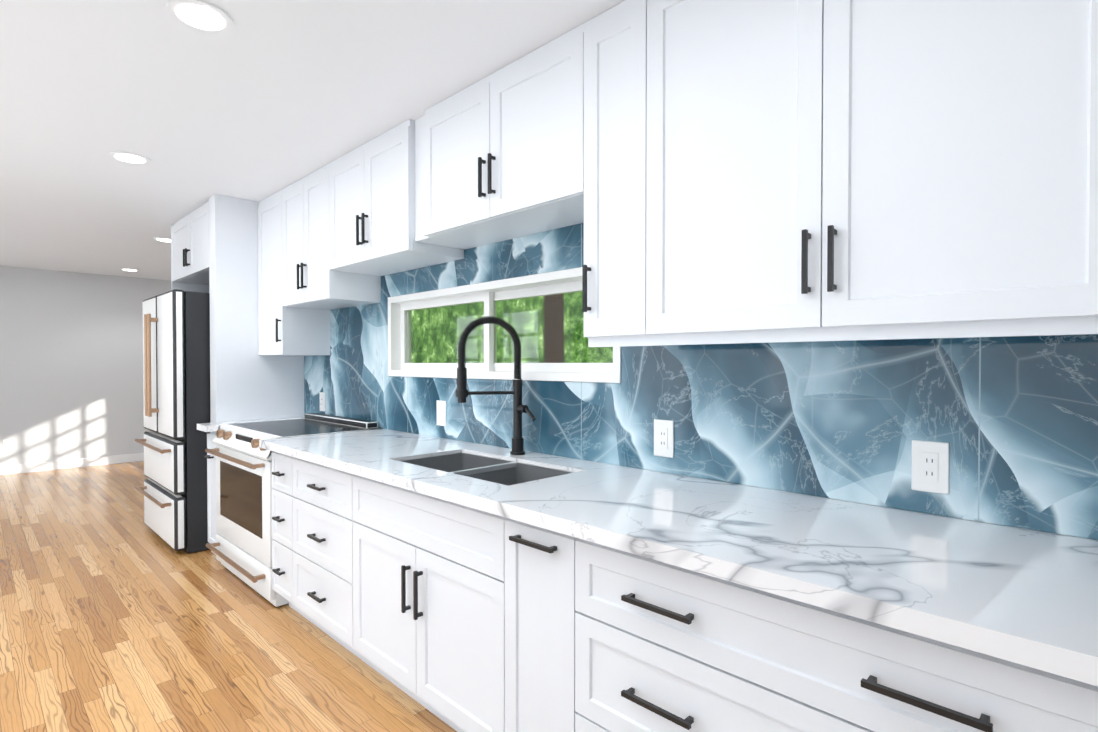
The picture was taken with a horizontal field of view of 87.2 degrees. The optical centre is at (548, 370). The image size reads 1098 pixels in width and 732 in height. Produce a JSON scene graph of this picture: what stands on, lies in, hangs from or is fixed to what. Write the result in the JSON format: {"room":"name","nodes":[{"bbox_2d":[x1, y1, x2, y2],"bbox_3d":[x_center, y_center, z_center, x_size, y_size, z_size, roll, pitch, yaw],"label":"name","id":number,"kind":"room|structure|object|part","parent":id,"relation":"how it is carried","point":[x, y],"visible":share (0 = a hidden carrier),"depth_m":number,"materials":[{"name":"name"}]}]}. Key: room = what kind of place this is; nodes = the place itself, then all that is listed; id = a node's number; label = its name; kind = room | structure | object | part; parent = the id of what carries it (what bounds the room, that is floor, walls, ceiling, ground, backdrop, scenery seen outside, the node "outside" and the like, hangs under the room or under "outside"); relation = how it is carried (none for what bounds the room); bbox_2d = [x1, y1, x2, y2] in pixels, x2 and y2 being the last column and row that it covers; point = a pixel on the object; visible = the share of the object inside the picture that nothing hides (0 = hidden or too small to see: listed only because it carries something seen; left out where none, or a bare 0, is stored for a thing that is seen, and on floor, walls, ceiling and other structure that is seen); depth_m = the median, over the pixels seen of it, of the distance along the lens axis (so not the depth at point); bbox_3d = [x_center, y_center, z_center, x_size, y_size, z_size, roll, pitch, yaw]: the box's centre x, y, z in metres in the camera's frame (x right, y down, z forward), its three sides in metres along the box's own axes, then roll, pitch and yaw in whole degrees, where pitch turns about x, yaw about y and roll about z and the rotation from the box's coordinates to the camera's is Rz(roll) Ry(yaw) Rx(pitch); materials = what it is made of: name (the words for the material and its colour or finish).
{"room":"kitchen","nodes":[
{"label":"kitchen","id":0,"kind":"room"},
{"bbox_2d":[0,266,170,465],"bbox_3d":[-6.176,-0.009,7.147,0.150,2.460,5.902,1,1,45],"label":"wall","id":1,"kind":"structure","parent":0,"point":[71,365],"depth_m":7.22,"materials":[{"name":"white paint"}]},
{"bbox_2d":[3,439,10,448],"bbox_3d":[-6.405,0.868,6.815,0.005,0.115,0.070,1,1,45],"label":"electrical outlet","id":2,"kind":"object","parent":1,"relation":"attached to","point":[6,443],"visible":1,"depth_m":6.81,"materials":[{"name":"white plastic"}]},
{"bbox_2d":[0,453,143,474],"bbox_3d":[-6.117,1.167,7.103,0.015,0.110,5.860,1,1,45],"label":"baseboard","id":3,"kind":"structure","parent":1,"relation":"attached to","point":[56,465],"depth_m":7.21,"materials":[{"name":"white wood"}]},
{"bbox_2d":[0,461,456,731],"bbox_3d":[-2.013,1.324,3.053,11.850,0.100,6.200,1,1,45],"label":"floor","id":4,"kind":"structure","parent":0,"point":[117,614],"depth_m":2.73,"materials":[{"name":"brown wood"}]},
{"bbox_2d":[135,289,209,552],"bbox_3d":[-2.621,0.348,4.479,0.965,1.815,0.847,1,1,45],"label":"refrigerator","id":5,"kind":"object","parent":4,"relation":"on","point":[176,366],"visible":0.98,"depth_m":4.00,"materials":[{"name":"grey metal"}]},
{"bbox_2d":[204,431,217,543],"bbox_3d":[-2.003,0.824,4.023,0.209,0.874,0.688,1,1,45],"label":"base cabinet","id":6,"kind":"object","parent":4,"relation":"on","point":[211,489],"visible":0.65,"depth_m":3.82,"materials":[{"name":"white wood"}]},
{"bbox_2d":[197,417,304,431],"bbox_3d":[-2.014,0.367,4.005,0.210,0.040,0.711,1,1,45],"label":"countertop","id":7,"kind":"structure","parent":6,"relation":"on","point":[210,427],"depth_m":3.83,"materials":[{"name":"stone"}]},
{"bbox_2d":[272,452,309,620],"bbox_3d":[-1.153,0.835,3.183,0.275,0.874,0.688,1,1,45],"label":"base cabinet","id":8,"kind":"object","parent":4,"relation":"on","point":[282,538],"visible":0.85,"depth_m":2.96,"materials":[{"name":"white wood"}]},
{"bbox_2d":[205,413,378,606],"bbox_3d":[-1.615,0.788,3.587,0.946,0.958,0.710,1,1,45],"label":"range","id":9,"kind":"object","parent":4,"relation":"on","point":[242,550],"visible":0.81,"depth_m":3.36,"materials":[{"name":"white metal"}]},
{"bbox_2d":[292,458,371,667],"bbox_3d":[-0.830,0.839,2.865,0.629,0.874,0.688,1,1,45],"label":"base cabinet","id":10,"kind":"object","parent":4,"relation":"on","point":[322,554],"visible":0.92,"depth_m":2.62,"materials":[{"name":"white wood"}]},
{"bbox_2d":[352,475,508,731],"bbox_3d":[-0.261,0.846,2.303,0.969,0.874,0.688,1,1,45],"label":"base cabinet","id":11,"kind":"object","parent":4,"relation":"on","point":[429,603],"visible":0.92,"depth_m":2.02,"materials":[{"name":"white wood"}]},
{"bbox_2d":[259,429,1097,685],"bbox_3d":[0.124,0.394,1.894,3.896,0.040,0.711,1,1,45],"label":"countertop","id":12,"kind":"structure","parent":11,"relation":"on","point":[1026,597],"depth_m":1.29,"materials":[{"name":"stone"}]},
{"bbox_2d":[399,452,573,485],"bbox_3d":[-0.267,0.483,2.284,0.755,0.201,0.380,1,1,45],"label":"sink","id":13,"kind":"object","parent":12,"relation":"in","point":[497,470],"visible":0.08,"depth_m":2.40,"materials":[{"name":"silver metal"}]},
{"bbox_2d":[455,316,535,454],"bbox_3d":[-0.220,0.064,2.469,0.269,0.605,0.271,1,1,45],"label":"faucet","id":14,"kind":"object","parent":12,"relation":"on","point":[462,392],"visible":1,"depth_m":2.50,"materials":[{"name":"black metal"}]},
{"bbox_3d":[-0.246,0.096,2.502,0.125,0.014,0.202,1,1,45],"label":"arm","id":15,"kind":"part","parent":14,"relation":"part of"},
{"bbox_3d":[-0.082,0.185,2.471,0.073,0.053,0.026,1,1,45],"label":"lever","id":16,"kind":"part","parent":14,"relation":"part of","materials":[{"name":"black metal"}]},
{"bbox_2d":[504,519,578,731],"bbox_3d":[0.186,0.852,1.861,0.285,0.874,0.688,1,1,45],"label":"base cabinet","id":17,"kind":"object","parent":4,"relation":"on","point":[540,611],"visible":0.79,"depth_m":1.64,"materials":[{"name":"white wood"}]},
{"bbox_2d":[575,539,1097,731],"bbox_3d":[0.667,0.858,1.387,1.065,0.874,0.688,1,1,45],"label":"base cabinet","id":18,"kind":"object","parent":4,"relation":"on","point":[662,647],"visible":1,"depth_m":1.18,"materials":[{"name":"white wood"}]},
{"bbox_2d":[209,194,304,554],"bbox_3d":[-2.095,0.030,4.170,0.140,2.459,0.598,1,1,45],"label":"wall","id":19,"kind":"structure","parent":0,"point":[248,381],"depth_m":4.01,"materials":[{"name":"white paint"}]},
{"bbox_2d":[171,201,209,292],"bbox_3d":[-2.533,0.025,4.575,1.049,2.458,0.623,1,1,45],"label":"upper cabinet","id":20,"kind":"object","parent":19,"relation":"attached to","point":[190,252],"visible":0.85,"depth_m":4.37,"materials":[{"name":"white wood"}]},
{"bbox_2d":[0,0,624,280],"bbox_3d":[-2.013,-1.236,3.021,11.850,0.100,6.200,1,1,45],"label":"ceiling","id":21,"kind":"structure","parent":0,"point":[261,100],"depth_m":2.47,"materials":[{"name":"white paint"}]},
{"bbox_2d":[109,151,150,163],"bbox_3d":[-2.317,-1.183,3.192,0.206,0.009,0.188,1,1,45],"label":"recessed light","id":22,"kind":"object","parent":21,"relation":"in","point":[128,157],"depth_m":3.19,"materials":[{"name":"white plastic"}]},
{"bbox_2d":[166,0,233,33],"bbox_3d":[-1.141,-1.166,1.890,0.199,0.009,0.190,1,1,45],"label":"recessed light","id":23,"kind":"object","parent":21,"relation":"in","point":[203,16],"depth_m":1.89,"materials":[{"name":"white plastic"}]},
{"bbox_2d":[379,376,1097,540],"bbox_3d":[0.147,0.051,2.485,8.000,2.460,0.150,1,1,45],"label":"wall","id":24,"kind":"structure","parent":0,"point":[734,483],"depth_m":1.91,"materials":[{"name":"white paint"}]},
{"bbox_2d":[258,189,329,355],"bbox_3d":[-1.805,-0.653,4.037,0.445,1.088,0.352,1,1,45],"label":"upper cabinet","id":25,"kind":"object","parent":24,"relation":"attached to","point":[287,331],"visible":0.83,"depth_m":3.92,"materials":[{"name":"white wood"}]},
{"bbox_2d":[282,163,380,309],"bbox_3d":[-1.398,-0.805,3.633,0.695,0.773,0.352,1,1,45],"label":"upper cabinet","id":26,"kind":"object","parent":24,"relation":"attached to","point":[311,279],"visible":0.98,"depth_m":3.49,"materials":[{"name":"white wood"}]},
{"bbox_2d":[329,116,478,275],"bbox_3d":[-0.811,-0.878,3.052,0.955,0.613,0.352,1,1,45],"label":"upper cabinet","id":27,"kind":"object","parent":24,"relation":"attached to","point":[372,207],"depth_m":2.91,"materials":[{"name":"white wood"}]},
{"bbox_3d":[-0.490,-0.897,2.782,0.119,0.568,0.286,1,1,45],"label":"cabinet filler","id":28,"kind":"part","parent":27,"relation":"part of","materials":[{"name":"white wood"}]},
{"bbox_2d":[423,23,584,245],"bbox_3d":[-0.127,-0.892,2.377,0.965,0.568,0.352,1,1,45],"label":"upper cabinet","id":29,"kind":"object","parent":24,"relation":"attached to","point":[503,153],"visible":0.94,"depth_m":2.23,"materials":[{"name":"white wood"}]},
{"bbox_2d":[388,267,620,382],"bbox_3d":[-0.297,-0.197,2.893,1.746,0.471,0.138,1,1,45],"label":"kitchen window","id":30,"kind":"structure","parent":24,"relation":"in","point":[488,294],"depth_m":2.89,"materials":[{"name":"white plastic"}]},
{"bbox_2d":[582,0,681,343],"bbox_3d":[0.318,-0.642,1.962,0.254,1.058,0.321,1,1,45],"label":"upper cabinet","id":31,"kind":"object","parent":24,"relation":"attached to","point":[610,267],"depth_m":1.86,"materials":[{"name":"white wood"}]},
{"bbox_2d":[304,223,1097,539],"bbox_3d":[-0.285,-0.146,2.798,4.358,1.015,0.008,1,1,45],"label":"tile backsplash","id":32,"kind":"structure","parent":24,"relation":"attached to","point":[1012,421],"depth_m":1.77,"materials":[{"name":"blue tile"}]},
{"bbox_2d":[320,392,324,410],"bbox_3d":[-1.615,0.220,4.104,0.084,0.134,0.008,1,1,45],"label":"electrical outlet","id":33,"kind":"object","parent":32,"relation":"attached to","point":[322,401],"visible":1,"depth_m":4.09,"materials":[{"name":"white plastic"}]},
{"bbox_2d":[437,400,445,425],"bbox_3d":[-0.576,0.226,3.079,0.084,0.134,0.008,1,1,45],"label":"outlet","id":34,"kind":"object","parent":32,"relation":"attached to","point":[441,413],"visible":1,"depth_m":3.07,"materials":[{"name":"white plastic"}]},
{"bbox_2d":[654,419,673,457],"bbox_3d":[0.416,0.246,2.098,0.084,0.134,0.008,1,1,45],"label":"electrical outlet","id":35,"kind":"object","parent":32,"relation":"attached to","point":[663,438],"visible":1,"depth_m":2.09,"materials":[{"name":"white plastic"}]},
{"bbox_2d":[911,440,948,494],"bbox_3d":[1.003,0.253,1.519,0.084,0.134,0.008,1,1,45],"label":"electrical outlet","id":36,"kind":"object","parent":32,"relation":"attached to","point":[930,467],"visible":1,"depth_m":1.52,"materials":[{"name":"white plastic"}]},
{"bbox_2d":[638,0,1097,343],"bbox_3d":[0.782,-0.636,1.504,1.050,1.058,0.321,1,1,45],"label":"upper cabinet","id":37,"kind":"object","parent":24,"relation":"attached to","point":[767,171],"depth_m":1.34,"materials":[{"name":"white wood"}]},
{"label":"outside","id":38,"kind":"structure","parent":0,"visible":0},
{"bbox_2d":[411,291,612,362],"bbox_3d":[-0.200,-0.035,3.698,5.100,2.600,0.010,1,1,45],"label":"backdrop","id":39,"kind":"structure","parent":38,"point":[521,320],"depth_m":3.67,"materials":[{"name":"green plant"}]}
]}

